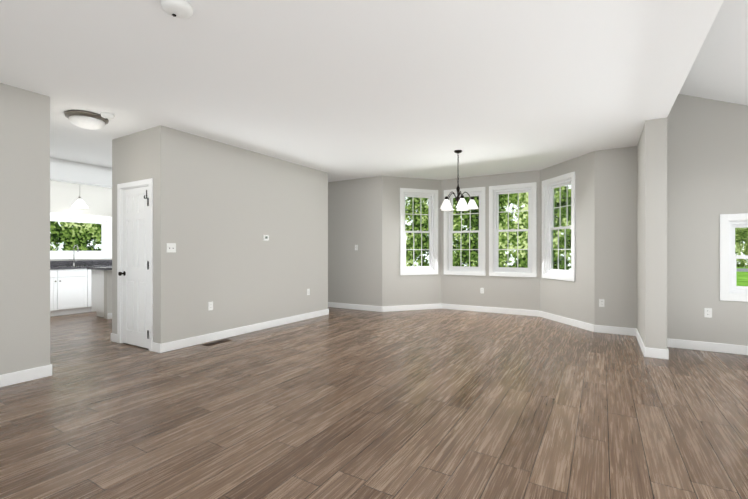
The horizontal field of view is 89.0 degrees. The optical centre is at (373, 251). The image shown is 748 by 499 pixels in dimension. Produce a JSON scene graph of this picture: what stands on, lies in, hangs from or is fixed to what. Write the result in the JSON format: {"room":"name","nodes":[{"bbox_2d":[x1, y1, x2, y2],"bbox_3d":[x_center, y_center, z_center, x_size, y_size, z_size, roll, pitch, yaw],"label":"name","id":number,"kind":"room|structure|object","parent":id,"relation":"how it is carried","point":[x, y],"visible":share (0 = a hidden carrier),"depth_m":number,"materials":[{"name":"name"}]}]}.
{"room":"empty living room","nodes":[
{"label":"empty living room","id":0,"kind":"room"},
{"bbox_2d":[0,83,49,374],"bbox_3d":[-6.608,-0.147,2.786,4.900,2.740,5.160,0,0,31],"label":"wall","id":1,"kind":"structure","parent":0,"point":[24,229],"depth_m":3.57,"materials":[{"name":"paint"}]},
{"bbox_2d":[0,364,51,386],"bbox_3d":[-4.499,1.169,1.530,0.017,0.110,5.174,0,0,31],"label":"baseboard","id":2,"kind":"structure","parent":1,"relation":"attached to","point":[12,378],"depth_m":3.56,"materials":[{"name":"white wood"}]},
{"bbox_2d":[50,180,111,260],"bbox_3d":[-6.010,-0.149,8.403,0.150,2.740,5.390,0,0,31],"label":"wall","id":3,"kind":"structure","parent":0,"point":[64,196],"depth_m":7.98,"materials":[{"name":"paint"}]},
{"bbox_2d":[50,213,111,258],"bbox_3d":[-6.312,-0.304,7.879,0.170,0.930,1.540,0,0,31],"label":"kitchen window","id":4,"kind":"structure","parent":3,"relation":"in","point":[105,222],"depth_m":8.15,"materials":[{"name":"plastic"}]},
{"bbox_2d":[50,261,111,264],"bbox_3d":[-6.090,0.244,8.096,0.020,0.105,4.400,0,0,31],"label":"backsplash","id":5,"kind":"structure","parent":3,"relation":"attached to","point":[51,262],"depth_m":7.98,"materials":[{"name":"grey stone"}]},
{"bbox_2d":[328,176,381,305],"bbox_3d":[-2.261,-0.149,9.210,5.750,2.740,0.150,0,0,31],"label":"wall","id":6,"kind":"structure","parent":0,"point":[354,219],"depth_m":8.00,"materials":[{"name":"paint"}]},
{"bbox_2d":[328,302,381,311],"bbox_3d":[-2.303,1.166,9.140,5.750,0.110,0.014,0,0,31],"label":"baseboard","id":7,"kind":"structure","parent":6,"relation":"attached to","point":[356,306],"depth_m":7.98,"materials":[{"name":"white wood"}]},
{"bbox_2d":[0,0,723,181],"bbox_3d":[-2.800,-1.642,4.198,10.380,0.250,11.900,0,0,31],"label":"ceiling","id":8,"kind":"structure","parent":0,"point":[338,90],"depth_m":3.27,"materials":[{"name":"paint"}]},
{"bbox_2d":[71,197,87,207],"bbox_3d":[-5.973,-1.204,7.734,0.290,0.630,0.290,0,0,31],"label":"pendant light","id":9,"kind":"object","parent":8,"relation":"hanging from","point":[79,203],"visible":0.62,"depth_m":7.68,"materials":[{"name":"white glass"}]},
{"bbox_2d":[50,157,111,187],"bbox_3d":[-4.530,-1.349,7.516,0.200,0.340,5.090,0,0,31],"label":"header beam","id":10,"kind":"structure","parent":8,"relation":"attached to","point":[62,170],"depth_m":6.51,"materials":[{"name":"paint"}]},
{"bbox_2d":[64,110,108,129],"bbox_3d":[-3.220,-1.449,4.276,0.400,0.137,0.400,0,0,31],"label":"flush ceiling light","id":11,"kind":"object","parent":8,"relation":"attached to","point":[86,120],"visible":0.98,"depth_m":4.17,"materials":[{"name":"white glass"}]},
{"bbox_2d":[100,112,114,119],"bbox_3d":[-2.951,-1.494,4.219,0.130,0.048,0.130,0,0,31],"label":"smoke detector","id":12,"kind":"object","parent":8,"relation":"attached to","point":[106,115],"visible":1,"depth_m":4.18,"materials":[{"name":"white plastic"}]},
{"bbox_2d":[161,0,192,18],"bbox_3d":[-1.214,-1.493,2.350,0.180,0.048,0.180,0,0,31],"label":"smoke detector","id":13,"kind":"object","parent":8,"relation":"attached to","point":[182,9],"visible":1,"depth_m":2.32,"materials":[{"name":"white plastic"}]},
{"bbox_2d":[440,150,478,210],"bbox_3d":[1.282,-1.078,5.773,0.582,0.880,0.564,0,0,31],"label":"chandelier","id":14,"kind":"object","parent":8,"relation":"hanging from","point":[462,205],"visible":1,"depth_m":5.68,"materials":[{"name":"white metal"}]},
{"bbox_2d":[0,307,747,498],"bbox_3d":[-1.505,1.283,3.423,13.400,0.120,11.900,0,0,31],"label":"floor","id":15,"kind":"structure","parent":0,"point":[339,403],"depth_m":2.84,"materials":[{"name":"wood"}]},
{"bbox_2d":[50,269,92,316],"bbox_3d":[-6.213,0.779,7.315,0.611,0.885,1.096,0,0,31],"label":"base cabinet","id":16,"kind":"object","parent":15,"relation":"on","point":[70,287],"depth_m":7.34,"materials":[{"name":"wood"}]},
{"bbox_2d":[50,265,111,268],"bbox_3d":[-5.826,0.316,7.938,0.635,0.040,4.400,0,0,31],"label":"countertop","id":17,"kind":"structure","parent":16,"relation":"on","point":[51,266],"depth_m":7.50,"materials":[{"name":"grey stone"}]},
{"bbox_2d":[91,270,111,317],"bbox_3d":[-4.398,0.779,8.248,0.486,0.884,2.800,0,0,31],"label":"base cabinet","id":18,"kind":"object","parent":15,"relation":"on","point":[101,291],"depth_m":6.97,"materials":[{"name":"paint"}]},
{"bbox_2d":[87,266,111,269],"bbox_3d":[-4.351,0.317,8.184,0.700,0.040,2.860,0,0,31],"label":"countertop","id":19,"kind":"structure","parent":18,"relation":"on","point":[108,267],"depth_m":6.98,"materials":[{"name":"grey stone"}]},
{"bbox_2d":[202,339,230,345],"bbox_3d":[-2.099,1.218,5.097,0.120,0.008,0.360,0,0,31],"label":"floor vent","id":20,"kind":"object","parent":15,"relation":"in","point":[216,342],"visible":1,"depth_m":5.08,"materials":[{"name":"brown metal"}]},
{"bbox_2d":[112,125,327,343],"bbox_3d":[-2.228,-0.148,6.281,1.160,2.740,3.260,0,0,31],"label":"wall block","id":21,"kind":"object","parent":15,"relation":"on","point":[220,209],"visible":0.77,"depth_m":5.34,"materials":[{"name":"paint"}]},
{"bbox_2d":[111,333,116,341],"bbox_3d":[-2.729,1.167,6.582,0.018,0.110,3.288,0,0,31],"label":"baseboard","id":22,"kind":"structure","parent":21,"relation":"attached to","point":[113,336],"depth_m":5.14,"materials":[{"name":"white wood"}]},
{"bbox_2d":[117,178,152,350],"bbox_3d":[-3.035,0.164,4.925,0.824,2.117,0.138,0,0,31],"label":"door frame","id":23,"kind":"structure","parent":21,"relation":"attached to","point":[135,184],"depth_m":4.94,"materials":[{"name":"white wood"}]},
{"bbox_2d":[118,186,148,348],"bbox_3d":[-3.058,0.199,4.864,0.684,2.024,0.107,0,0,31],"label":"closet door","id":24,"kind":"structure","parent":23,"relation":"attached to","point":[134,273],"depth_m":4.89,"materials":[{"name":"white wood"}]},
{"bbox_2d":[167,243,175,251],"bbox_3d":[-2.494,-0.043,4.692,0.017,0.115,0.116,0,0,31],"label":"light switch","id":25,"kind":"object","parent":21,"relation":"attached to","point":[171,247],"visible":1,"depth_m":4.69,"materials":[{"name":"white plastic"}]},
{"bbox_2d":[208,302,212,310],"bbox_3d":[-2.215,0.742,5.166,0.009,0.115,0.070,0,0,31],"label":"outlet","id":26,"kind":"object","parent":21,"relation":"attached to","point":[210,305],"visible":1,"depth_m":5.16,"materials":[{"name":"white plastic"}]},
{"bbox_2d":[158,309,328,352],"bbox_3d":[-1.726,1.167,5.981,0.018,0.110,3.288,0,0,31],"label":"baseboard","id":27,"kind":"structure","parent":21,"relation":"attached to","point":[178,344],"depth_m":5.47,"materials":[{"name":"white wood"}]},
{"bbox_2d":[263,235,268,240],"bbox_3d":[-1.702,-0.213,6.008,0.024,0.090,0.110,0,0,31],"label":"thermostat","id":28,"kind":"object","parent":21,"relation":"attached to","point":[265,237],"visible":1,"depth_m":6.00,"materials":[{"name":"white plastic"}]},
{"bbox_2d":[382,176,440,306],"bbox_3d":[0.775,-0.149,7.970,1.351,2.740,0.150,0,0,-20],"label":"wall","id":29,"kind":"structure","parent":0,"point":[398,289],"depth_m":7.79,"materials":[{"name":"paint"}]},
{"bbox_2d":[382,303,440,311],"bbox_3d":[0.803,1.166,7.893,1.351,0.110,0.014,0,0,-20],"label":"baseboard","id":30,"kind":"structure","parent":29,"relation":"attached to","point":[409,307],"depth_m":7.87,"materials":[{"name":"white wood"}]},
{"bbox_2d":[400,188,437,274],"bbox_3d":[0.924,-0.404,8.014,0.878,1.788,0.168,0,0,-20],"label":"bay window","id":31,"kind":"structure","parent":29,"relation":"in","point":[432,231],"depth_m":8.04,"materials":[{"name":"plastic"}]},
{"bbox_2d":[441,170,539,310],"bbox_3d":[2.310,-0.149,7.694,2.250,2.740,0.150,0,0,31],"label":"wall","id":32,"kind":"structure","parent":0,"point":[512,292],"depth_m":7.60,"materials":[{"name":"paint"}]},
{"bbox_2d":[444,187,485,275],"bbox_3d":[1.897,-0.404,7.929,0.880,1.790,0.170,0,0,31],"label":"bay window","id":33,"kind":"structure","parent":32,"relation":"in","point":[451,269],"depth_m":7.88,"materials":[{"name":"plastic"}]},
{"bbox_2d":[441,303,539,316],"bbox_3d":[2.268,1.166,7.624,1.950,0.110,0.014,0,0,31],"label":"baseboard","id":34,"kind":"structure","parent":32,"relation":"attached to","point":[494,310],"depth_m":7.56,"materials":[{"name":"white wood"}]},
{"bbox_2d":[489,182,536,276],"bbox_3d":[2.712,-0.404,7.441,0.880,1.790,0.170,0,0,31],"label":"bay window","id":35,"kind":"structure","parent":32,"relation":"in","point":[495,192],"depth_m":7.42,"materials":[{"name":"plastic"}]},
{"bbox_2d":[540,151,594,331],"bbox_3d":[3.297,-0.148,6.459,0.150,2.740,1.383,0,0,-10],"label":"wall","id":36,"kind":"structure","parent":0,"point":[575,300],"depth_m":6.09,"materials":[{"name":"paint"}]},
{"bbox_2d":[542,171,574,281],"bbox_3d":[3.259,-0.403,6.626,0.168,1.788,0.878,0,0,-10],"label":"bay window","id":37,"kind":"structure","parent":36,"relation":"in","point":[549,186],"depth_m":6.80,"materials":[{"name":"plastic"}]},
{"bbox_2d":[540,311,593,331],"bbox_3d":[3.217,1.167,6.446,0.014,0.110,1.383,0,0,-10],"label":"baseboard","id":38,"kind":"structure","parent":36,"relation":"attached to","point":[573,322],"depth_m":6.32,"materials":[{"name":"white wood"}]},
{"bbox_2d":[595,146,636,327],"bbox_3d":[3.691,-0.148,5.641,0.730,2.740,0.150,0,0,31],"label":"wall","id":39,"kind":"structure","parent":0,"point":[616,229],"depth_m":5.62,"materials":[{"name":"paint"}]},
{"bbox_2d":[599,299,603,306],"bbox_3d":[3.417,0.776,5.713,0.070,0.115,0.009,0,0,31],"label":"electrical outlet","id":40,"kind":"object","parent":39,"relation":"attached to","point":[601,302],"visible":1,"depth_m":5.71,"materials":[{"name":"white plastic"}]},
{"bbox_2d":[595,325,635,335],"bbox_3d":[3.563,1.167,5.623,0.530,0.110,0.014,0,0,31],"label":"baseboard","id":41,"kind":"structure","parent":39,"relation":"attached to","point":[615,330],"depth_m":5.62,"materials":[{"name":"white wood"}]},
{"bbox_2d":[637,118,666,348],"bbox_3d":[3.584,-0.148,4.948,0.200,2.740,1.350,0,0,31],"label":"wall column","id":42,"kind":"structure","parent":0,"point":[652,237],"depth_m":4.39,"materials":[{"name":"paint"}]},
{"bbox_2d":[636,328,668,359],"bbox_3d":[3.555,1.167,4.899,0.228,0.110,1.264,0,0,31],"label":"baseboard","id":43,"kind":"structure","parent":42,"relation":"attached to","point":[656,353],"depth_m":4.38,"materials":[{"name":"white wood"}]},
{"bbox_2d":[667,94,747,345],"bbox_3d":[4.995,-0.527,4.218,2.970,3.500,0.150,0,0,31],"label":"wall","id":44,"kind":"structure","parent":0,"point":[707,162],"depth_m":4.70,"materials":[{"name":"paint"}]},
{"bbox_2d":[667,338,747,354],"bbox_3d":[4.888,1.168,4.187,2.820,0.110,0.014,0,0,31],"label":"baseboard","id":45,"kind":"structure","parent":44,"relation":"attached to","point":[712,347],"depth_m":4.66,"materials":[{"name":"white wood"}]},
{"bbox_2d":[704,308,711,317],"bbox_3d":[4.095,0.753,4.666,0.070,0.115,0.009,0,0,31],"label":"outlet","id":46,"kind":"object","parent":44,"relation":"attached to","point":[708,312],"visible":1,"depth_m":4.66,"materials":[{"name":"white plastic"}]},
{"bbox_2d":[720,213,747,301],"bbox_3d":[4.668,0.073,4.403,1.040,1.040,0.170,0,0,31],"label":"window","id":47,"kind":"structure","parent":44,"relation":"in","point":[730,290],"depth_m":4.58,"materials":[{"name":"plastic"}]},
{"bbox_2d":[679,0,747,105],"bbox_3d":[2.462,-1.537,-0.006,2.970,1.477,10.100,0,0,31],"label":"ceiling","id":48,"kind":"structure","parent":0,"point":[718,71],"depth_m":3.82,"materials":[{"name":"paint"}]},
{"label":"outside","id":49,"kind":"structure","parent":0,"visible":0},
{"bbox_2d":[736,267,747,285],"bbox_3d":[-0.175,1.834,0.002,120.000,0.020,120.000,0,0,31],"label":"lawn","id":50,"kind":"structure","parent":49,"point":[741,277],"depth_m":25.41,"materials":[{"name":"green plant"}]},
{"bbox_2d":[50,184,747,269],"bbox_3d":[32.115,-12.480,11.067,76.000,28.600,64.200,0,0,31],"label":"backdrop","id":51,"kind":"object","parent":50,"relation":"on","point":[59,232],"depth_m":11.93,"materials":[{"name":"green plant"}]},
{"bbox_2d":[736,268,747,271],"bbox_3d":[46.979,1.802,30.028,70.000,0.020,8.000,0,0,31],"label":"road","id":52,"kind":"structure","parent":50,"relation":"on","point":[741,270],"depth_m":35.53,"materials":[{"name":"grey asphalt"}]}
]}

